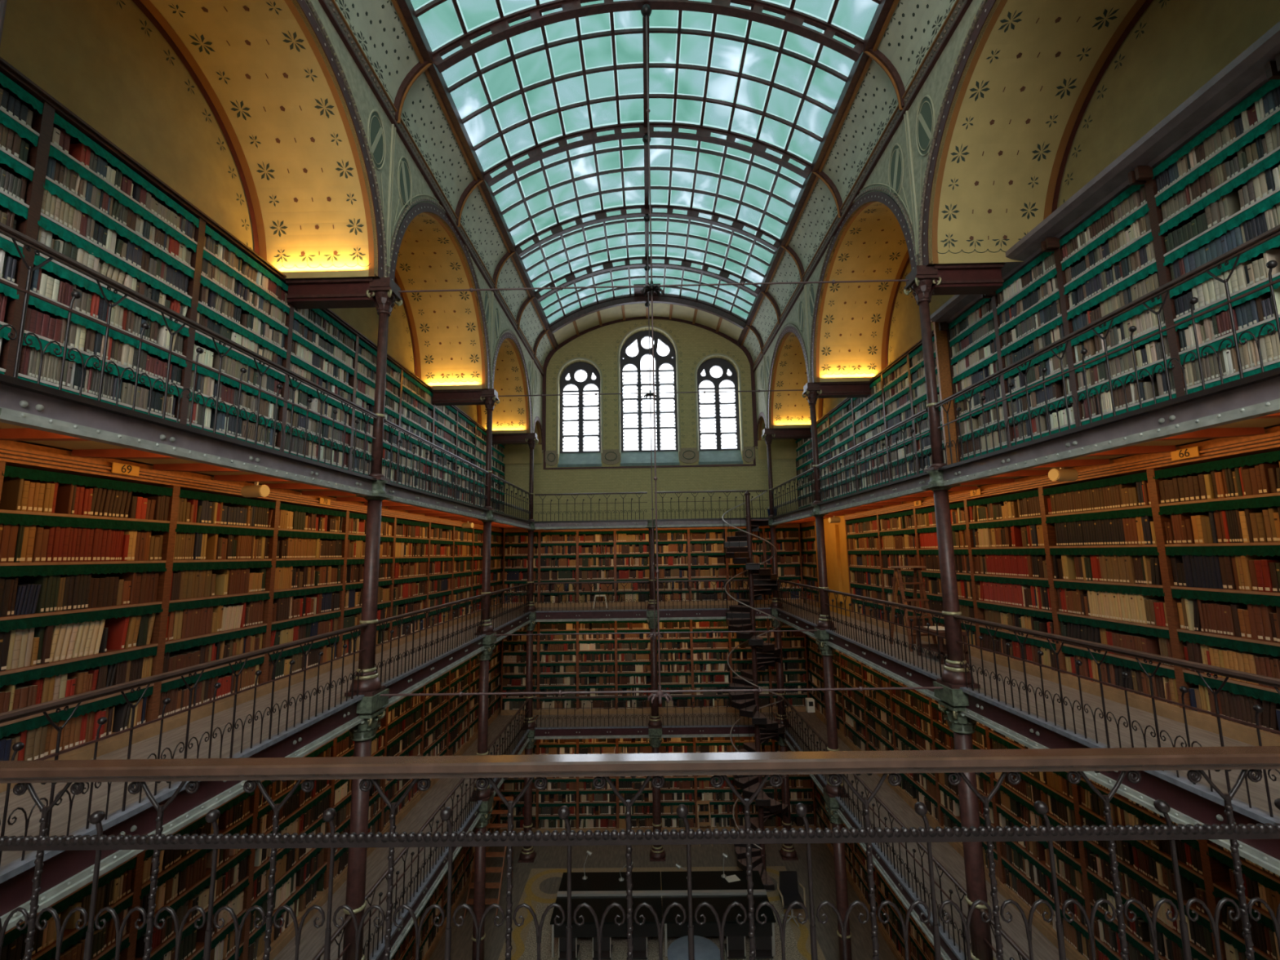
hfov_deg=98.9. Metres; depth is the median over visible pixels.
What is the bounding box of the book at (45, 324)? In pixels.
[40,313,49,337]
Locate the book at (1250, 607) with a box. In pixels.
[1246,603,1257,639]
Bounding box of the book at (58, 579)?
[52,574,60,612]
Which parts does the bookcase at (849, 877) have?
shelf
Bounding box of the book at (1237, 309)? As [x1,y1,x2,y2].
[1235,306,1243,329]
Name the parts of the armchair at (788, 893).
armrest, backrest, seat, armrest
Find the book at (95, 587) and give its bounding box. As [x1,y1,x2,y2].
[90,577,99,608]
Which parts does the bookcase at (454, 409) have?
panel, shelf, shelf, shelf, panel, cornice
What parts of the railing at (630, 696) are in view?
handrail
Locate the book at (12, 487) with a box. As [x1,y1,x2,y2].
[0,476,23,511]
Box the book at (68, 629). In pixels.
[58,622,73,660]
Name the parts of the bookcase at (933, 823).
panel, shelf, shelf, shelf, shelf, shelf, shelf, panel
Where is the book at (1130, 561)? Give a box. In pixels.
[1126,555,1135,583]
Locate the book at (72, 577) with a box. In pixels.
[60,575,75,610]
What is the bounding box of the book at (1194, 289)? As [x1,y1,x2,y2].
[1191,285,1199,309]
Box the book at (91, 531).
[86,528,94,561]
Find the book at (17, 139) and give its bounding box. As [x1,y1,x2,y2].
[11,131,21,158]
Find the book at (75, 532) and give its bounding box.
[70,526,78,561]
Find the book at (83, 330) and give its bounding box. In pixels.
[78,325,86,351]
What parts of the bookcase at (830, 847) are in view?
panel, shelf, shelf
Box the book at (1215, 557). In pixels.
[1213,555,1223,589]
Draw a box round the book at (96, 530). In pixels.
[90,527,99,561]
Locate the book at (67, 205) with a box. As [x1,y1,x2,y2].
[62,201,70,226]
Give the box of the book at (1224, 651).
[1222,649,1231,679]
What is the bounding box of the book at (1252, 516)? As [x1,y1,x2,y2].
[1248,512,1260,542]
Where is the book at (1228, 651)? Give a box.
[1226,649,1239,679]
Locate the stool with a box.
[592,594,607,608]
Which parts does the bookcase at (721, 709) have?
panel, shelf, shelf, shelf, shelf, shelf, shelf, panel, panel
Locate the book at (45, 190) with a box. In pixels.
[40,188,47,213]
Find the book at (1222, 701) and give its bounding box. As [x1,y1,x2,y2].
[1218,689,1226,719]
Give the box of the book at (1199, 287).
[1195,283,1205,307]
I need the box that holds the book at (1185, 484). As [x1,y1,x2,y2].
[1182,477,1191,501]
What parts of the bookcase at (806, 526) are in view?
panel, cornice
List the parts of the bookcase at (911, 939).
panel, shelf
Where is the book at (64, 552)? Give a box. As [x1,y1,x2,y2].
[39,526,71,562]
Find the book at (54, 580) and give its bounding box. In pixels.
[48,575,57,612]
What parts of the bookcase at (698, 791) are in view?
panel, shelf, shelf, shelf, panel, shelf, shelf, panel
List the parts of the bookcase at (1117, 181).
panel, cornice, shelf, shelf, shelf, shelf, shelf, shelf, panel, panel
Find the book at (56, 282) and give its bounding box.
[51,278,60,301]
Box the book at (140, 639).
[136,614,145,646]
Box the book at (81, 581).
[75,573,84,609]
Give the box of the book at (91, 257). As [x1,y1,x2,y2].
[87,253,94,269]
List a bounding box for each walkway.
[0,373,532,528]
[0,607,539,932]
[272,713,537,959]
[533,604,773,622]
[533,711,776,739]
[534,517,768,529]
[766,603,1279,875]
[770,367,1279,524]
[772,711,1068,959]
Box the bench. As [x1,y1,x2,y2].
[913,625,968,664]
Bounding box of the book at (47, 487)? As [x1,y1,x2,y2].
[41,483,51,512]
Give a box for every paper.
[724,875,740,882]
[923,626,944,630]
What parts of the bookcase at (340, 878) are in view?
panel, shelf, shelf, shelf, shelf, shelf, panel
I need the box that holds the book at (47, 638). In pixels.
[40,625,53,663]
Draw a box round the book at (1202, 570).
[1198,555,1206,587]
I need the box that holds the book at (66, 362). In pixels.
[57,360,68,386]
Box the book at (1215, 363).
[1212,352,1220,377]
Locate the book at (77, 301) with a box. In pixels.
[73,288,82,311]
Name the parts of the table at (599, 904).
leg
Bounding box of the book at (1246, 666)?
[1242,653,1257,683]
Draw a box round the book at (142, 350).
[136,349,143,371]
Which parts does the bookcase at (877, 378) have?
panel, shelf, shelf, shelf, shelf, shelf, shelf, cornice, panel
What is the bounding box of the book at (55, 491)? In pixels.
[24,480,58,513]
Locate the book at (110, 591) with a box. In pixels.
[106,577,115,606]
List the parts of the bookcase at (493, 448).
panel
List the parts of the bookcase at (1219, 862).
panel, shelf, shelf, shelf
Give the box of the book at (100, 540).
[95,528,102,560]
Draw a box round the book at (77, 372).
[72,362,80,389]
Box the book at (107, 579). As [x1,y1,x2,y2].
[91,577,109,606]
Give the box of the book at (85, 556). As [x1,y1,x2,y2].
[83,528,90,561]
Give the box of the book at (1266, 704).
[1262,699,1270,731]
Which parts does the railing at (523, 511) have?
handrail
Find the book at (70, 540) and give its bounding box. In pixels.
[40,526,74,562]
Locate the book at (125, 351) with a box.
[120,342,129,366]
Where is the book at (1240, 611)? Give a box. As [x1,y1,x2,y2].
[1237,608,1247,638]
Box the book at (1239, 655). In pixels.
[1236,652,1251,682]
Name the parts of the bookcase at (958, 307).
panel, cornice, shelf, shelf, shelf, shelf, shelf, shelf, panel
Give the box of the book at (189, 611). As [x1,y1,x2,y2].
[185,608,191,637]
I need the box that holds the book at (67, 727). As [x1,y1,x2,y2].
[61,718,71,751]
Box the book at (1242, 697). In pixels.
[1239,694,1248,725]
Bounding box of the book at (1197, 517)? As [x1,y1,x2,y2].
[1195,515,1210,543]
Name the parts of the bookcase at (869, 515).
panel, cornice, shelf, shelf, shelf, shelf, shelf, panel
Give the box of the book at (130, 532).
[124,529,133,560]
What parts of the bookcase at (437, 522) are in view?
panel, shelf, shelf, shelf, shelf, cornice, panel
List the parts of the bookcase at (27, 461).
panel, panel, shelf, shelf, shelf, shelf, shelf, cornice, panel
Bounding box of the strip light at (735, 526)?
[543,525,746,529]
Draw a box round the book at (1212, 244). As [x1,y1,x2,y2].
[1209,240,1217,259]
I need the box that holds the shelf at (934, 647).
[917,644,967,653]
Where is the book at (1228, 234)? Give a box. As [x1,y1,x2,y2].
[1225,231,1233,250]
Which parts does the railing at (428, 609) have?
forked post, ball post, forked post, ball post, forked post, ball post, forked post, handrail, ball post, forked post, ball post, forked post, ball post, forked post, ball post, forked post, ball post, forked post, ball post, forked post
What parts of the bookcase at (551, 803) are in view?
panel, shelf, shelf, shelf, shelf, panel, shelf, panel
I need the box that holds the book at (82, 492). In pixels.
[76,486,84,515]
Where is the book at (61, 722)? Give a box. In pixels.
[56,720,65,751]
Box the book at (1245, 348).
[1241,342,1251,368]
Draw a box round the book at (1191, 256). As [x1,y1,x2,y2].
[1187,252,1195,271]
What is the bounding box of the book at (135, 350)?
[132,346,138,369]
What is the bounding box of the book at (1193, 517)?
[1191,515,1199,543]
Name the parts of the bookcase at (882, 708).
panel, shelf, shelf, shelf, shelf, shelf, shelf, panel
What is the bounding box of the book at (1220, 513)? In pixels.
[1218,507,1248,542]
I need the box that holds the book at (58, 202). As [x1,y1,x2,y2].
[53,195,61,222]
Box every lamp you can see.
[240,481,270,497]
[462,520,473,528]
[582,850,591,879]
[618,862,632,881]
[675,863,687,879]
[720,853,727,878]
[828,515,839,523]
[1048,467,1078,480]
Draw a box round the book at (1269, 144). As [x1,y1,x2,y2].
[1264,128,1274,153]
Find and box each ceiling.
[334,0,955,367]
[755,0,953,357]
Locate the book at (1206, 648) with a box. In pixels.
[1202,644,1220,664]
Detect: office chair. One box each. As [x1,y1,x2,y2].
[558,937,579,959]
[592,937,613,959]
[632,937,648,959]
[724,936,746,959]
[755,936,773,959]
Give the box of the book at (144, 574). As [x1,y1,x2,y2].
[138,572,146,603]
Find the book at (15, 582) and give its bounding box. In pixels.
[4,577,18,615]
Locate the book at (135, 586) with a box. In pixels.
[132,572,137,604]
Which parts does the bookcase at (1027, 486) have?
panel, cornice, shelf, shelf, shelf, shelf, shelf, panel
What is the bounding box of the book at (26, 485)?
[19,480,30,511]
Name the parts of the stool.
seat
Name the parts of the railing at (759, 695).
handrail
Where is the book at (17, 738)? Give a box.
[1,735,20,760]
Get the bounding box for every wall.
[0,0,477,422]
[116,0,542,463]
[504,319,798,521]
[754,0,1168,459]
[822,0,1279,416]
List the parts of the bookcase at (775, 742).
panel, shelf, shelf, panel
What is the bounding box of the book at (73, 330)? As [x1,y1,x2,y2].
[67,320,77,347]
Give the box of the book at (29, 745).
[5,724,35,760]
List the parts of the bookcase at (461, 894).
panel, shelf, shelf, panel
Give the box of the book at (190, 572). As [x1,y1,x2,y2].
[186,569,193,598]
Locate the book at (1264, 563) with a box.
[1260,559,1279,591]
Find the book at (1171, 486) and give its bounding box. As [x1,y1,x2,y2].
[1168,480,1175,502]
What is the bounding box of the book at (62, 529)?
[38,526,65,562]
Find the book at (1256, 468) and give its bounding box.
[1254,465,1263,493]
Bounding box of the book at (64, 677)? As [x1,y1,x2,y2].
[57,673,67,698]
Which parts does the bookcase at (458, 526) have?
panel, shelf, shelf, shelf, cornice, panel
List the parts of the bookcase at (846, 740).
panel, shelf, shelf, shelf, shelf, shelf, shelf, panel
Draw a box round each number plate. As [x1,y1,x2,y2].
[111,462,139,476]
[319,497,330,505]
[914,500,921,506]
[969,488,981,496]
[1170,445,1199,461]
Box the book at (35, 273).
[30,264,39,292]
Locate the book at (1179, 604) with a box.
[1177,602,1185,629]
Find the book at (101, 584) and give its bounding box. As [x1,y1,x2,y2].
[96,577,105,607]
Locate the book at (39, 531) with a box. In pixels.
[31,527,44,562]
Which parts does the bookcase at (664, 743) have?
shelf, shelf, shelf, shelf, shelf, panel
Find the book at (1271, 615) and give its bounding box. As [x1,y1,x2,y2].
[1269,613,1277,642]
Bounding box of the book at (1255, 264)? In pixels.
[1252,259,1261,282]
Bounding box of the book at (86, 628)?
[77,621,89,657]
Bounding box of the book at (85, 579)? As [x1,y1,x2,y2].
[80,573,87,608]
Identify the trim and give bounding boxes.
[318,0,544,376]
[542,316,757,449]
[542,446,755,469]
[551,320,746,453]
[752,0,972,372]
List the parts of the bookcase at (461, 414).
panel, shelf, cornice, panel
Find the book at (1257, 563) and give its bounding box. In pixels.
[1253,560,1265,591]
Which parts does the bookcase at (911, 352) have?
panel, cornice, shelf, shelf, shelf, shelf, shelf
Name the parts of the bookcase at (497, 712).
panel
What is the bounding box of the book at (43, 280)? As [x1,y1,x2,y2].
[39,273,47,295]
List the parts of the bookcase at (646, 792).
panel, shelf, shelf, shelf, shelf, shelf, panel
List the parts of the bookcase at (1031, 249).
panel, cornice, shelf, shelf, shelf, shelf, shelf, shelf, shelf, panel, panel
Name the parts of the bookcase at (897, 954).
panel, shelf, shelf, shelf, panel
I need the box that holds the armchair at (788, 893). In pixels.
[777,871,805,927]
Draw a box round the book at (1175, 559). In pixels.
[1169,555,1182,586]
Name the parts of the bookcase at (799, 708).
panel, shelf, shelf, shelf, shelf, shelf, panel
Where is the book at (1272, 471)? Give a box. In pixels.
[1266,467,1277,493]
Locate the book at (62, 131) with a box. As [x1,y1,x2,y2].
[53,123,65,149]
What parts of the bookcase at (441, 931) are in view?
shelf, shelf, panel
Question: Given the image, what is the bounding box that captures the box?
[804,697,814,712]
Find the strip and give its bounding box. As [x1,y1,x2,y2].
[556,889,766,897]
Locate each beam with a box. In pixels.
[285,276,377,309]
[393,61,433,124]
[431,388,485,405]
[455,176,484,226]
[492,432,528,444]
[493,251,515,288]
[515,296,534,329]
[533,328,549,358]
[745,324,764,354]
[760,289,781,324]
[772,427,810,439]
[779,244,804,281]
[811,170,842,217]
[816,381,871,398]
[862,46,905,111]
[928,262,1005,295]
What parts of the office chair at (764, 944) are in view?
backrest, seat, leg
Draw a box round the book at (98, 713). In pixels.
[92,710,102,740]
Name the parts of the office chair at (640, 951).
backrest, seat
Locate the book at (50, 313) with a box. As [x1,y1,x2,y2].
[49,313,71,343]
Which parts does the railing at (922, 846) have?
ball post, forked post, ball post, forked post, ball post, ball post, forked post, ball post, forked post, ball post, forked post, handrail, ball post, forked post, forked post, ball post, forked post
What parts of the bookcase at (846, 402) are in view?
panel, cornice, shelf, shelf, shelf, panel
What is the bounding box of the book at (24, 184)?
[15,175,27,202]
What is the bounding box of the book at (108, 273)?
[106,263,114,278]
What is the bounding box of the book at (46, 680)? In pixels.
[40,677,49,702]
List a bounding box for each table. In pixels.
[550,895,662,957]
[558,871,661,891]
[661,871,764,890]
[662,894,776,956]
[666,935,720,959]
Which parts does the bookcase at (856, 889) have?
panel, shelf, shelf, shelf, panel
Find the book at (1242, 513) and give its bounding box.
[1239,511,1255,542]
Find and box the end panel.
[930,320,959,465]
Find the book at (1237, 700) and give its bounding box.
[1235,694,1243,724]
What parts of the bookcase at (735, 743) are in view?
panel, shelf, shelf, shelf, panel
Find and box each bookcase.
[0,56,56,376]
[0,440,7,461]
[0,440,182,792]
[1,852,141,959]
[11,99,207,423]
[130,785,257,959]
[154,471,282,735]
[182,215,292,451]
[244,737,335,959]
[265,488,351,693]
[282,305,360,470]
[327,706,387,894]
[340,501,398,666]
[350,333,404,483]
[382,685,424,833]
[391,510,432,648]
[391,924,415,959]
[398,366,434,493]
[414,876,444,959]
[422,670,449,797]
[426,515,456,635]
[431,404,459,499]
[442,846,466,931]
[447,658,470,755]
[451,520,475,625]
[455,408,477,505]
[464,827,475,890]
[468,654,479,746]
[471,523,483,617]
[474,422,486,507]
[485,788,499,852]
[488,640,502,726]
[489,526,503,612]
[490,444,506,513]
[498,715,538,834]
[500,622,538,715]
[502,528,539,608]
[537,621,577,715]
[537,738,577,833]
[538,528,577,607]
[577,528,615,607]
[577,621,616,714]
[577,738,617,833]
[614,528,649,606]
[615,620,651,714]
[617,737,653,832]
[653,527,690,605]
[656,619,693,713]
[660,737,697,832]
[688,527,728,604]
[690,619,733,713]
[693,737,737,831]
[725,525,767,604]
[729,618,771,712]
[733,737,777,831]
[763,523,803,604]
[768,618,808,711]
[772,713,816,831]
[794,437,813,508]
[799,520,819,607]
[805,634,826,724]
[809,413,833,501]
[813,782,833,854]
[822,649,844,742]
[826,397,857,498]
[832,823,853,888]
[839,651,867,751]
[843,508,884,627]
[851,372,889,491]
[851,843,879,928]
[861,662,896,792]
[875,501,924,640]
[875,866,910,959]
[879,351,917,481]
[888,676,940,828]
[905,329,946,473]
[906,909,942,959]
[911,490,979,657]
[929,293,1008,461]
[929,697,1001,893]
[961,475,1061,683]
[984,230,1078,446]
[986,726,1092,959]
[1031,157,1180,426]
[1035,453,1182,722]
[1072,774,1217,959]
[1117,44,1279,395]
[1143,426,1279,746]
[1202,840,1279,959]
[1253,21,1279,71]
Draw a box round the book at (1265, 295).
[1255,291,1271,321]
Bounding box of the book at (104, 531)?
[94,528,107,561]
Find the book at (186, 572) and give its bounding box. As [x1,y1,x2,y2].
[182,569,188,599]
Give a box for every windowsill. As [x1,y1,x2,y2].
[557,453,601,466]
[620,451,679,466]
[698,449,742,464]
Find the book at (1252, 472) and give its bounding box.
[1248,467,1259,494]
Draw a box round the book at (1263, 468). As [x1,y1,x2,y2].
[1258,463,1279,493]
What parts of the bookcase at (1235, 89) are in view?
panel, cornice, shelf, shelf, shelf, shelf, shelf, shelf, shelf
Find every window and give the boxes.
[560,362,600,453]
[619,330,678,452]
[697,358,740,450]
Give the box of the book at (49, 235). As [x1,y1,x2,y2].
[44,230,53,247]
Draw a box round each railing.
[0,222,377,475]
[0,623,367,865]
[0,746,1279,959]
[311,914,351,959]
[363,777,479,959]
[374,593,486,682]
[382,418,488,508]
[487,697,529,784]
[489,582,530,629]
[490,473,532,520]
[532,695,650,727]
[533,580,648,611]
[534,492,647,521]
[654,489,767,519]
[656,578,772,608]
[658,693,777,725]
[770,467,814,516]
[776,578,820,624]
[780,694,829,781]
[816,408,930,502]
[822,588,946,677]
[837,773,970,959]
[934,224,1279,465]
[953,614,1279,817]
[979,908,1030,959]
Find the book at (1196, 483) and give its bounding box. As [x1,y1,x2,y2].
[1192,475,1201,500]
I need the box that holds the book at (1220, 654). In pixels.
[1217,648,1237,677]
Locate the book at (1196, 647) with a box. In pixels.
[1191,642,1204,672]
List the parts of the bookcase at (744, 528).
panel, cornice, panel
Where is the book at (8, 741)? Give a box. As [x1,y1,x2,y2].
[3,738,12,760]
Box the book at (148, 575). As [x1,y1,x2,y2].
[143,573,151,602]
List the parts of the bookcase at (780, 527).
panel, panel, cornice, shelf, shelf, shelf, shelf, panel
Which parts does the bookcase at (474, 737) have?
panel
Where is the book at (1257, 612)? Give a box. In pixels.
[1252,604,1266,640]
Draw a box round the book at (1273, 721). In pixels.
[1270,702,1279,733]
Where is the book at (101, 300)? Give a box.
[97,296,103,319]
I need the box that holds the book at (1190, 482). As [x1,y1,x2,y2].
[1186,475,1195,501]
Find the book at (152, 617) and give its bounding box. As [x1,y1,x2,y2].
[146,613,155,644]
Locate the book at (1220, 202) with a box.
[1217,195,1225,221]
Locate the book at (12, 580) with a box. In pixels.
[6,579,14,616]
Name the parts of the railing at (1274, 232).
forked post, ball post, forked post, ball post, forked post, ball post, forked post, ball post, forked post, ball post, forked post, ball post, forked post, ball post, forked post, ball post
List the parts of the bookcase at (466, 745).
panel, shelf, shelf, shelf, shelf, shelf, panel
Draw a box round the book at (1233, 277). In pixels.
[1228,266,1239,293]
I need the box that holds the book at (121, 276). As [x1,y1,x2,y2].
[116,268,125,284]
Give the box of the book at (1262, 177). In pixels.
[1258,170,1268,196]
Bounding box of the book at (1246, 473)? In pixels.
[1242,469,1253,495]
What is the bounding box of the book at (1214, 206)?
[1209,200,1221,226]
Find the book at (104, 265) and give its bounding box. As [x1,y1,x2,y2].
[98,257,108,275]
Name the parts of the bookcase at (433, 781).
panel, shelf, shelf, shelf, shelf, shelf, panel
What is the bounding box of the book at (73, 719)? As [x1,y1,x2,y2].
[67,717,75,748]
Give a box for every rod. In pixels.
[380,685,942,704]
[397,279,908,297]
[493,629,817,639]
[497,389,804,399]
[645,14,660,686]
[646,221,655,630]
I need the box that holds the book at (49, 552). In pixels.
[35,524,54,562]
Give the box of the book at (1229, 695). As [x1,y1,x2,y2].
[1226,692,1235,722]
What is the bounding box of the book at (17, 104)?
[13,98,21,119]
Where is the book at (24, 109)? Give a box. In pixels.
[18,103,28,124]
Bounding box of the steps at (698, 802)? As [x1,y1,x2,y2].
[696,800,712,846]
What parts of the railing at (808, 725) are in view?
handrail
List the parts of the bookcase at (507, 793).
panel, shelf, shelf, shelf, panel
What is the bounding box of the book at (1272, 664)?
[1269,658,1278,688]
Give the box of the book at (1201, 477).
[1197,474,1207,499]
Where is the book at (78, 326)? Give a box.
[74,324,81,348]
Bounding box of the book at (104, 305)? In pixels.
[101,297,108,321]
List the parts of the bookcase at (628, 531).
panel, cornice, shelf, shelf, shelf, shelf, shelf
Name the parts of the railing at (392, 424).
forked post, ball post, forked post, ball post, forked post, ball post, forked post, handrail, ball post, forked post, ball post, forked post, ball post, forked post, ball post, forked post, ball post, forked post, ball post, forked post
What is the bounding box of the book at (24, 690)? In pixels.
[15,686,28,708]
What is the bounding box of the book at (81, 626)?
[71,622,84,657]
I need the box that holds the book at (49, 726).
[44,724,51,756]
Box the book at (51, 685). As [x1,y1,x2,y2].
[47,675,55,702]
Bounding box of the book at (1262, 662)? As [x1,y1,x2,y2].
[1258,656,1273,687]
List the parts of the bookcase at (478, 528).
panel, cornice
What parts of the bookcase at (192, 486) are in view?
panel, panel, shelf, shelf, shelf, shelf, shelf, cornice, panel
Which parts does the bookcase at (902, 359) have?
panel, cornice, shelf, shelf, shelf, shelf, shelf, shelf, panel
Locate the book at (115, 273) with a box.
[111,266,119,281]
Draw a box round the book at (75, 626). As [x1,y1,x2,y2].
[65,622,79,659]
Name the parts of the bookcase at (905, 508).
panel, cornice, shelf, shelf, shelf, shelf, shelf, panel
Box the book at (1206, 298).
[1201,280,1210,304]
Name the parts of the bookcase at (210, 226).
panel, panel, shelf, shelf, shelf, shelf, shelf, shelf, cornice, shelf, panel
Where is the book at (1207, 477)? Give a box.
[1204,474,1214,499]
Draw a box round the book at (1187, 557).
[1185,555,1194,586]
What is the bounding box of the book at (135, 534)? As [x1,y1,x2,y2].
[130,529,137,560]
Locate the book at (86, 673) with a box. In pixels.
[82,671,88,693]
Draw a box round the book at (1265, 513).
[1262,509,1273,542]
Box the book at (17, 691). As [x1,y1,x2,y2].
[12,688,20,710]
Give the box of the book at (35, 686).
[31,684,37,705]
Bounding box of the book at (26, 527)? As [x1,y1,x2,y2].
[19,524,29,562]
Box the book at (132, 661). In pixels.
[128,659,133,681]
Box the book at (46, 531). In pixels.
[36,528,49,562]
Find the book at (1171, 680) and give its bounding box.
[1168,677,1176,705]
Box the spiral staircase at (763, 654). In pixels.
[721,490,789,890]
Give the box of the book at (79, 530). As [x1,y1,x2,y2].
[74,526,82,561]
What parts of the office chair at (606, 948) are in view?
backrest, seat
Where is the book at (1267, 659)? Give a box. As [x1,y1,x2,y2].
[1264,656,1279,688]
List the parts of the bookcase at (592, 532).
panel, cornice, shelf, shelf, shelf, shelf, shelf, panel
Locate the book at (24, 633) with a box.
[17,628,28,667]
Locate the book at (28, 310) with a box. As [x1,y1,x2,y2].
[24,307,31,331]
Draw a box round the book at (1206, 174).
[1204,167,1214,192]
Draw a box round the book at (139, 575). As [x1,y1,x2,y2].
[133,571,142,604]
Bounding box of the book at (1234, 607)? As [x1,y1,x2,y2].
[1230,604,1247,637]
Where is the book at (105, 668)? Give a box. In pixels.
[101,664,107,688]
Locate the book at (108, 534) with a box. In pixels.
[95,528,111,561]
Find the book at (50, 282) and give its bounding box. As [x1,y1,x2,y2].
[44,275,53,298]
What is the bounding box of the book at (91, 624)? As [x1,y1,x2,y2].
[82,620,95,656]
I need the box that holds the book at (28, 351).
[22,345,31,375]
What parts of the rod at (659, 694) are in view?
rod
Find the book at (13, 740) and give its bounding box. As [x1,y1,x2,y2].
[8,738,15,760]
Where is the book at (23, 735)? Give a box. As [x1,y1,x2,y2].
[8,729,27,760]
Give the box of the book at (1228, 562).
[1223,555,1235,589]
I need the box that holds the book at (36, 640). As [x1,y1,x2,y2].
[30,637,39,666]
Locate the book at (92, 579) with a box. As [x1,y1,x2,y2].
[87,577,93,608]
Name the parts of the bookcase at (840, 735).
panel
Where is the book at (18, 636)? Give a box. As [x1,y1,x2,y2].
[10,628,22,669]
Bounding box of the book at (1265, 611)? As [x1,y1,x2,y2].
[1259,604,1276,641]
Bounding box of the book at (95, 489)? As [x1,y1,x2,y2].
[84,487,97,515]
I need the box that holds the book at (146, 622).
[142,613,149,645]
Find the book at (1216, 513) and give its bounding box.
[1213,509,1223,542]
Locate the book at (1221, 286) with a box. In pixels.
[1217,271,1226,297]
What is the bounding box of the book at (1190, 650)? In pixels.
[1186,640,1195,671]
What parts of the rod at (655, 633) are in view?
rod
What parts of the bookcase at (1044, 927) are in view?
panel, shelf, shelf, shelf, shelf, shelf, shelf, panel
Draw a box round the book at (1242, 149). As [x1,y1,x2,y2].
[1236,145,1248,171]
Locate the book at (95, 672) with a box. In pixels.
[75,669,98,690]
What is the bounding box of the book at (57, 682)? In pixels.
[52,674,61,700]
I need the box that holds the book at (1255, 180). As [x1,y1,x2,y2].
[1252,174,1262,200]
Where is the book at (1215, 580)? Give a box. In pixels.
[1208,555,1218,588]
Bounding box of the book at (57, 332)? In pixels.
[53,318,62,342]
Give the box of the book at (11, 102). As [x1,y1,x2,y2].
[6,94,14,115]
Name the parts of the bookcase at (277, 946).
panel, shelf, shelf, shelf, shelf, shelf, shelf, panel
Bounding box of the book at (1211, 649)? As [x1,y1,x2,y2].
[1208,647,1226,675]
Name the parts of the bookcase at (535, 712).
panel, shelf, shelf, shelf, shelf, shelf, shelf, panel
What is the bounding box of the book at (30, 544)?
[24,524,36,562]
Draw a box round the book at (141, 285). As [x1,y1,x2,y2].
[132,276,146,295]
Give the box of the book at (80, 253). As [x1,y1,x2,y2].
[75,247,84,263]
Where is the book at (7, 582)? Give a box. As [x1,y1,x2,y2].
[0,579,11,617]
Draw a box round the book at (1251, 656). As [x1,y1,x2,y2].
[1247,653,1272,684]
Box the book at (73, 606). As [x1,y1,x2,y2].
[60,573,80,609]
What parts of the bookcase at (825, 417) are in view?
panel, cornice, panel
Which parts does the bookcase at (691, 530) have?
panel, cornice, shelf, shelf, shelf, shelf, shelf, panel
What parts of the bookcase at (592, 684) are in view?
panel, shelf, shelf, shelf, shelf, shelf, shelf, panel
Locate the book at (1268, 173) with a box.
[1264,162,1279,193]
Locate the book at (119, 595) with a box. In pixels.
[115,579,124,605]
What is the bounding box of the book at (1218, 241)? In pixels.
[1214,236,1222,256]
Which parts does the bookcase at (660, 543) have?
shelf, cornice, shelf, shelf, shelf, shelf, panel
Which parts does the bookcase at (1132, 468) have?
panel, cornice, shelf, shelf, shelf, shelf, shelf, panel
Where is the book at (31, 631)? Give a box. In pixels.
[23,627,35,666]
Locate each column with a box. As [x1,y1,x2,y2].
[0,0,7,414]
[342,277,402,959]
[470,388,499,959]
[517,432,538,862]
[646,520,665,862]
[761,428,798,860]
[802,382,852,959]
[903,265,995,959]
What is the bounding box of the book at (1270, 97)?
[1266,89,1275,113]
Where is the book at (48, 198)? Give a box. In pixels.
[44,190,52,216]
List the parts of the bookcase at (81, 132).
panel, panel, shelf, shelf, shelf, shelf, shelf, shelf, shelf, cornice, panel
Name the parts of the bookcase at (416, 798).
panel, shelf, shelf, shelf, shelf, shelf, shelf, panel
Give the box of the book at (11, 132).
[5,128,14,153]
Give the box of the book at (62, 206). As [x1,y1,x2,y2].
[58,198,65,223]
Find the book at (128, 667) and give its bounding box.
[124,660,131,682]
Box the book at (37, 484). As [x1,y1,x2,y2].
[31,482,39,511]
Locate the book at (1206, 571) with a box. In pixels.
[1201,555,1210,588]
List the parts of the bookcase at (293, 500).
panel, shelf, shelf, shelf, shelf, shelf, cornice, panel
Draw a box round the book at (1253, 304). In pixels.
[1249,298,1258,324]
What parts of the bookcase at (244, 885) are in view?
panel, shelf, shelf, shelf, shelf, shelf, shelf, panel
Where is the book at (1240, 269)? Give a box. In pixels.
[1235,261,1253,289]
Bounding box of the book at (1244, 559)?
[1240,554,1275,591]
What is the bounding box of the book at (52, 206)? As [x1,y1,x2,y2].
[48,194,56,218]
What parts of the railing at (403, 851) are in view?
forked post, ball post, ball post, forked post, ball post, handrail, forked post, ball post, forked post, ball post, forked post, forked post, ball post, forked post, ball post, forked post, ball post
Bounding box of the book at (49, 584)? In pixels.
[43,574,53,613]
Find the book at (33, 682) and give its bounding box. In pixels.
[15,679,40,704]
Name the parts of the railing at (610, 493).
forked post, forked post, forked post, handrail, forked post, forked post, forked post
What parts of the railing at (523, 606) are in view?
forked post, ball post, forked post, forked post, ball post, forked post, handrail, ball post, forked post, forked post, forked post, forked post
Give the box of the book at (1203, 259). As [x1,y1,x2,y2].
[1199,246,1207,265]
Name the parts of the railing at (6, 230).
forked post, ball post, forked post, ball post, forked post, ball post, forked post, ball post, forked post, ball post, forked post, ball post, forked post, ball post, forked post, ball post, forked post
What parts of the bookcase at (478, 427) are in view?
panel, cornice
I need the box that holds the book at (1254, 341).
[1253,336,1260,365]
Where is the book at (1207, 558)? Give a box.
[1205,555,1213,588]
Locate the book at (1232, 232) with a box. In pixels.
[1230,227,1236,248]

